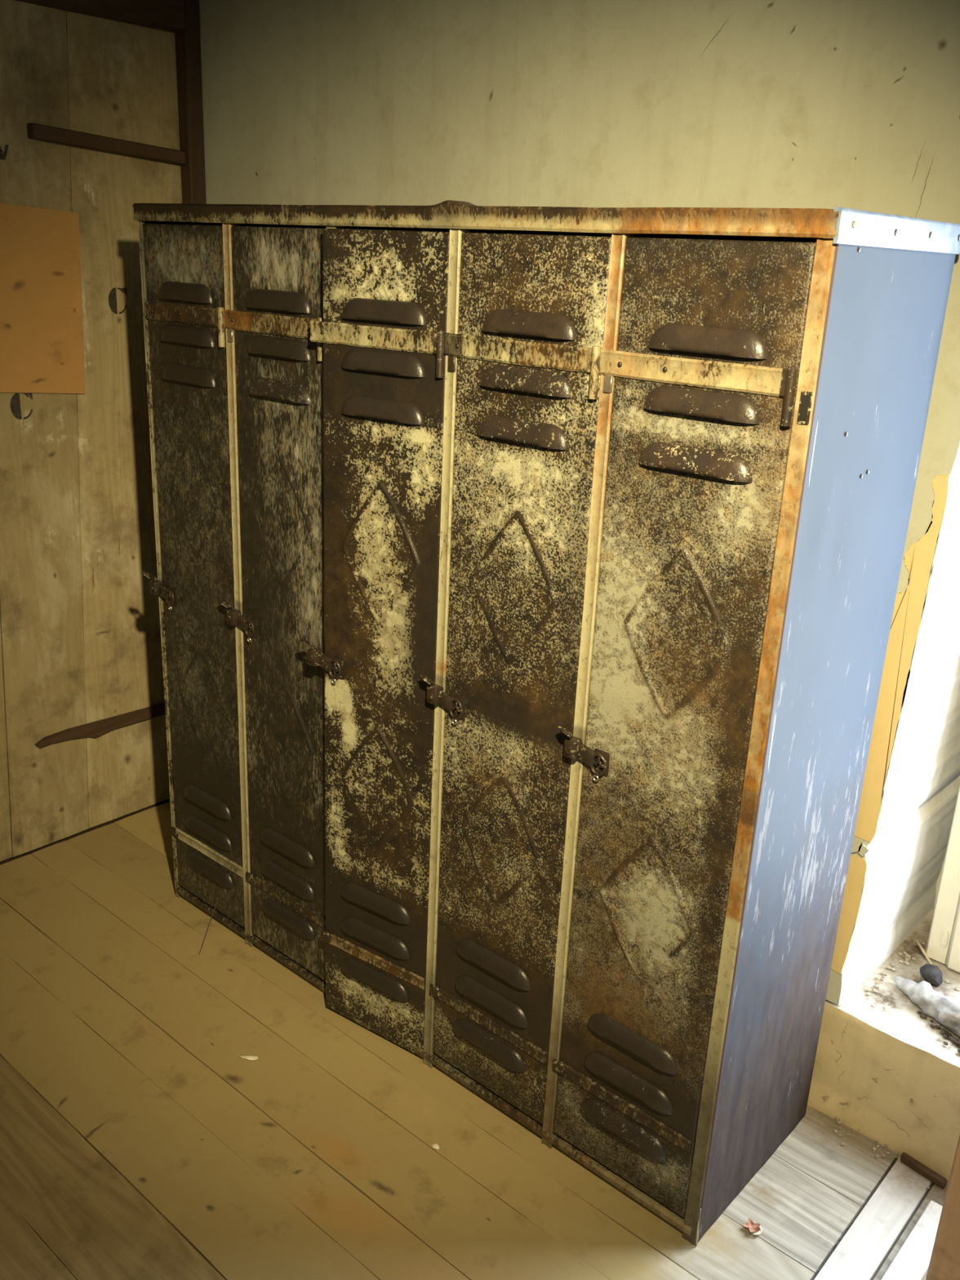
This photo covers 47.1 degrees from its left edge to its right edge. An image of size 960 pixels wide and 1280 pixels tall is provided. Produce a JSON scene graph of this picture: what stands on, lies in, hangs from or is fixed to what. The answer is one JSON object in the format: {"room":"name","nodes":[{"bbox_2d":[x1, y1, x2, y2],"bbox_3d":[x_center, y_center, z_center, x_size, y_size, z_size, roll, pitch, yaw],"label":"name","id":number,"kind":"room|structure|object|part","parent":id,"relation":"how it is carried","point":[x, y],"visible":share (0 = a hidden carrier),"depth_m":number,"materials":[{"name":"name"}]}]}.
{"room":"changing room","nodes":[
{"label":"changing room","id":0,"kind":"room"},
{"bbox_2d":[0,0,182,865],"bbox_3d":[-2.067,-0.366,2.061,0.123,2.640,3.805,18,25,38],"label":"door","id":1,"kind":"structure","parent":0,"point":[81,643],"depth_m":3.07,"materials":[{"name":"beige wood"}]},
{"bbox_2d":[0,203,84,393],"bbox_3d":[-1.288,-0.838,2.715,0.006,0.492,0.681,18,25,38],"label":"sheet","id":2,"kind":"object","parent":1,"relation":"attached to","point":[42,341],"visible":1,"depth_m":2.87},
{"bbox_2d":[34,702,165,747],"bbox_3d":[-1.096,0.248,3.382,0.014,0.049,0.565,18,25,38],"label":"batten","id":3,"kind":"object","parent":1,"relation":"attached to","point":[95,729],"visible":0.84,"depth_m":3.33,"materials":[{"name":"brown wood"}]},
{"bbox_2d":[15,0,185,32],"bbox_3d":[-1.965,-1.410,1.616,0.056,0.367,3.542,18,25,38],"label":"trim","id":4,"kind":"structure","parent":1,"relation":"attached to","point":[168,15],"depth_m":2.82,"materials":[{"name":"brown wood"}]},
{"bbox_2d":[26,123,186,164],"bbox_3d":[-0.970,-1.300,2.893,0.034,0.059,0.442,18,25,38],"label":"batten","id":5,"kind":"object","parent":1,"relation":"attached to","point":[35,131],"visible":1,"depth_m":2.86,"materials":[{"name":"brown wood"}]},
{"bbox_2d":[0,801,948,1279],"bbox_3d":[-0.616,1.421,1.200,4.200,0.080,3.700,18,25,38],"label":"floor","id":6,"kind":"structure","parent":0,"point":[138,1141],"depth_m":2.23,"materials":[{"name":"brown wood"}]},
{"bbox_2d":[198,901,218,954],"bbox_3d":[-0.708,0.747,2.864,0.009,0.089,0.116,7,20,12],"label":"wire","id":7,"kind":"object","parent":6,"relation":"on","point":[218,901],"visible":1,"depth_m":2.87,"materials":[{"name":"brown metal"}]},
{"bbox_2d":[240,1055,257,1060],"bbox_3d":[-0.519,0.936,2.469,0.044,0.006,0.014,3,19,0],"label":"paper scrap","id":8,"kind":"object","parent":6,"relation":"on","point":[246,1057],"visible":1,"depth_m":2.47,"materials":[{"name":"beige paper"}]},
{"bbox_2d":[432,1143,439,1149],"bbox_3d":[-0.090,1.034,2.248,0.016,0.004,0.014,18,25,38],"label":"plaster fleck","id":9,"kind":"object","parent":6,"relation":"on","point":[436,1146],"visible":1,"depth_m":2.25,"materials":[{"name":"white paper"}]},
{"bbox_2d":[132,200,959,1246],"bbox_3d":[-0.063,0.025,2.403,1.694,1.809,0.540,18,25,38],"label":"locker","id":10,"kind":"object","parent":6,"relation":"on","point":[526,585],"visible":1,"depth_m":2.02,"materials":[{"name":"metal"}]},
{"bbox_3d":[-0.800,-0.124,2.786,0.013,1.775,0.026,18,25,38],"label":"post","id":11,"kind":"part","parent":10,"relation":"part of","materials":[{"name":"brown metal"}]},
{"bbox_3d":[-0.802,-0.124,2.753,0.057,0.043,0.028,18,25,38],"label":"latch plate","id":12,"kind":"part","parent":10,"relation":"part of","materials":[{"name":"metal"}]},
{"bbox_3d":[-0.654,-0.184,2.947,0.004,1.795,0.440,18,25,38],"label":"panel","id":13,"kind":"part","parent":10,"relation":"part of","materials":[{"name":"metal"}]},
{"bbox_3d":[-0.683,-0.095,2.682,0.302,1.718,0.022,18,25,38],"label":"door","id":14,"kind":"part","parent":10,"relation":"part of","materials":[{"name":"paint"}]},
{"bbox_3d":[-0.563,-0.045,2.558,0.057,0.043,0.028,18,25,38],"label":"latch plate","id":15,"kind":"part","parent":10,"relation":"part of","materials":[{"name":"metal"}]},
{"bbox_3d":[-0.558,-0.044,2.588,0.026,1.775,0.026,18,25,38],"label":"post","id":16,"kind":"part","parent":10,"relation":"part of","materials":[{"name":"beige metal"}]},
{"bbox_3d":[-0.439,-0.014,2.482,0.300,1.718,0.023,18,25,38],"label":"door","id":17,"kind":"part","parent":10,"relation":"part of","materials":[{"name":"paint"}]},
{"bbox_3d":[-0.340,0.044,2.333,0.057,0.043,0.029,15,23,32],"label":"latch plate","id":18,"kind":"part","parent":10,"relation":"part of","materials":[{"name":"metal"}]},
{"bbox_3d":[-0.314,0.036,2.391,0.026,1.775,0.023,18,25,38],"label":"post","id":19,"kind":"part","parent":10,"relation":"part of","materials":[{"name":"metal"}]},
{"bbox_3d":[-0.209,0.086,2.276,0.298,1.750,0.023,15,23,32],"label":"door","id":20,"kind":"part","parent":10,"relation":"part of","materials":[{"name":"beige paint"}]},
{"bbox_3d":[-0.214,0.902,2.567,1.644,0.034,0.038,18,25,38],"label":"rail","id":21,"kind":"part","parent":10,"relation":"part of","materials":[{"name":"beige paint"}]},
{"bbox_3d":[-0.079,0.116,2.161,0.057,0.043,0.028,18,25,38],"label":"latch plate","id":22,"kind":"part","parent":10,"relation":"part of","materials":[{"name":"metal"}]},
{"bbox_3d":[-0.073,0.117,2.191,0.026,1.775,0.026,18,25,38],"label":"post","id":23,"kind":"part","parent":10,"relation":"part of","materials":[{"name":"beige metal"}]},
{"bbox_3d":[-0.140,-0.766,1.983,1.672,0.046,0.045,18,25,38],"label":"rail","id":24,"kind":"part","parent":10,"relation":"part of","materials":[{"name":"brown metal"}]},
{"bbox_3d":[0.051,0.149,2.080,0.316,1.718,0.023,18,25,38],"label":"door","id":25,"kind":"part","parent":10,"relation":"part of","materials":[{"name":"paint"}]},
{"bbox_3d":[0.176,0.200,1.952,0.057,0.043,0.028,18,25,38],"label":"latch plate","id":26,"kind":"part","parent":10,"relation":"part of","materials":[{"name":"metal"}]},
{"bbox_3d":[0.181,0.201,1.983,0.026,1.775,0.026,18,25,38],"label":"post","id":27,"kind":"part","parent":10,"relation":"part of","materials":[{"name":"beige metal"}]},
{"bbox_3d":[0.304,0.233,1.873,0.311,1.718,0.024,18,25,38],"label":"door","id":28,"kind":"part","parent":10,"relation":"part of","materials":[{"name":"brown metal"}]},
{"bbox_3d":[0.111,-0.024,2.596,1.651,1.790,0.004,18,25,38],"label":"panel","id":29,"kind":"part","parent":10,"relation":"part of","materials":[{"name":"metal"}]},
{"bbox_3d":[0.435,0.284,1.776,0.029,1.775,0.025,18,25,38],"label":"post","id":30,"kind":"part","parent":10,"relation":"part of","materials":[{"name":"brown metal"}]},
{"bbox_3d":[0.457,-0.326,1.550,0.018,0.046,0.002,18,25,38],"label":"slot frame","id":31,"kind":"part","parent":10,"relation":"part of","materials":[{"name":"metal"}]},
{"bbox_3d":[0.587,0.227,1.921,0.015,1.800,0.454,18,25,38],"label":"panel","id":32,"kind":"part","parent":10,"relation":"part of","materials":[{"name":"blue paint"}]},
{"bbox_2d":[742,1217,762,1235],"bbox_3d":[0.517,1.113,2.087,0.034,0.008,0.031,18,25,38],"label":"leaf","id":33,"kind":"object","parent":6,"relation":"on","point":[753,1227],"visible":1,"depth_m":2.09,"materials":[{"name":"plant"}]},
{"bbox_2d":[821,1115,929,1188],"bbox_3d":[0.846,1.068,2.271,0.301,0.005,0.070,18,25,38],"label":"crumbs","id":34,"kind":"object","parent":6,"relation":"on","point":[835,1117],"visible":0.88,"depth_m":2.30,"materials":[{"name":"paint"}]},
{"bbox_2d":[880,1200,942,1279],"bbox_3d":[0.629,1.200,1.844,0.053,0.020,0.825,18,25,38],"label":"board","id":35,"kind":"object","parent":6,"relation":"on","point":[912,1261],"visible":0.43,"depth_m":2.04,"materials":[{"name":"white wood"}]},
{"bbox_2d":[925,1134,959,1279],"bbox_3d":[0.804,0.691,1.683,0.086,1.100,0.070,18,25,38],"label":"timber post","id":36,"kind":"object","parent":6,"relation":"on","point":[944,1262],"visible":1,"depth_m":1.76,"materials":[{"name":"brown wood"}]},
{"bbox_2d":[199,0,959,1005],"bbox_3d":[0.176,-0.669,2.824,2.358,2.338,0.603,18,25,38],"label":"wall","id":37,"kind":"structure","parent":0,"point":[742,104],"depth_m":2.22,"materials":[{"name":"paint"}]},
{"bbox_2d":[175,0,206,204],"bbox_3d":[-0.828,-0.745,3.279,0.048,2.619,0.052,18,25,38],"label":"trim","id":38,"kind":"structure","parent":37,"relation":"attached to","point":[188,43],"depth_m":3.01,"materials":[{"name":"brown wood"}]},
{"bbox_2d":[807,907,959,1181],"bbox_3d":[1.594,1.050,2.039,1.900,0.296,0.613,18,25,38],"label":"window sill","id":39,"kind":"structure","parent":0,"point":[882,1070],"depth_m":2.30,"materials":[{"name":"paint"}]},
{"bbox_2d":[865,928,959,1007],"bbox_3d":[1.170,0.786,2.321,0.597,0.009,0.457,18,25,38],"label":"crumbs","id":40,"kind":"object","parent":39,"relation":"on","point":[892,964],"visible":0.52,"depth_m":2.41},
{"bbox_2d":[900,1151,946,1188],"bbox_3d":[0.900,1.076,2.236,0.016,0.018,0.096,-14,25,-40],"label":"baseboard","id":41,"kind":"structure","parent":39,"relation":"attached to","point":[905,1158],"depth_m":2.23,"materials":[{"name":"brown wood"}]},
{"bbox_2d":[916,941,932,964],"bbox_3d":[0.994,0.702,2.462,0.006,0.020,0.071,0,19,-9],"label":"stick","id":42,"kind":"object","parent":39,"relation":"on","point":[917,942],"visible":0.79,"depth_m":2.46,"materials":[{"name":"beige wood"}]},
{"bbox_2d":[893,976,959,1037],"bbox_3d":[1.028,0.784,2.196,0.088,0.071,0.480,-12,24,-36],"label":"roll","id":43,"kind":"object","parent":39,"relation":"on","point":[945,1010],"visible":1,"depth_m":2.29,"materials":[{"name":"white fabric"}]},
{"bbox_2d":[919,964,942,986],"bbox_3d":[0.984,0.731,2.403,0.051,0.044,0.032,18,25,38],"label":"stone","id":44,"kind":"object","parent":39,"relation":"on","point":[931,974],"visible":0.98,"depth_m":2.39,"materials":[{"name":"grey stone"}]},
{"bbox_2d":[916,1010,959,1053],"bbox_3d":[0.961,0.812,2.217,0.048,0.010,0.220,-5,20,-20],"label":"clod","id":45,"kind":"object","parent":39,"relation":"on","point":[943,1031],"visible":1,"depth_m":2.24,"materials":[{"name":"soil"}]},
{"bbox_3d":[1.656,-0.181,1.617,1.900,2.338,0.595,18,25,38],"label":"wall","id":46,"kind":"structure","parent":0,"visible":0},
{"bbox_2d":[925,774,959,973],"bbox_3d":[1.509,-0.143,1.941,1.180,2.025,0.280,18,25,38],"label":"window","id":47,"kind":"structure","parent":46,"relation":"in","point":[943,946],"depth_m":2.42,"materials":[{"name":"beige paint"}]},
{"bbox_3d":[1.582,-0.170,2.020,1.180,2.020,0.060,18,25,38],"label":"frame","id":48,"kind":"part","parent":47,"relation":"part of","materials":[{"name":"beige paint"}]}
]}

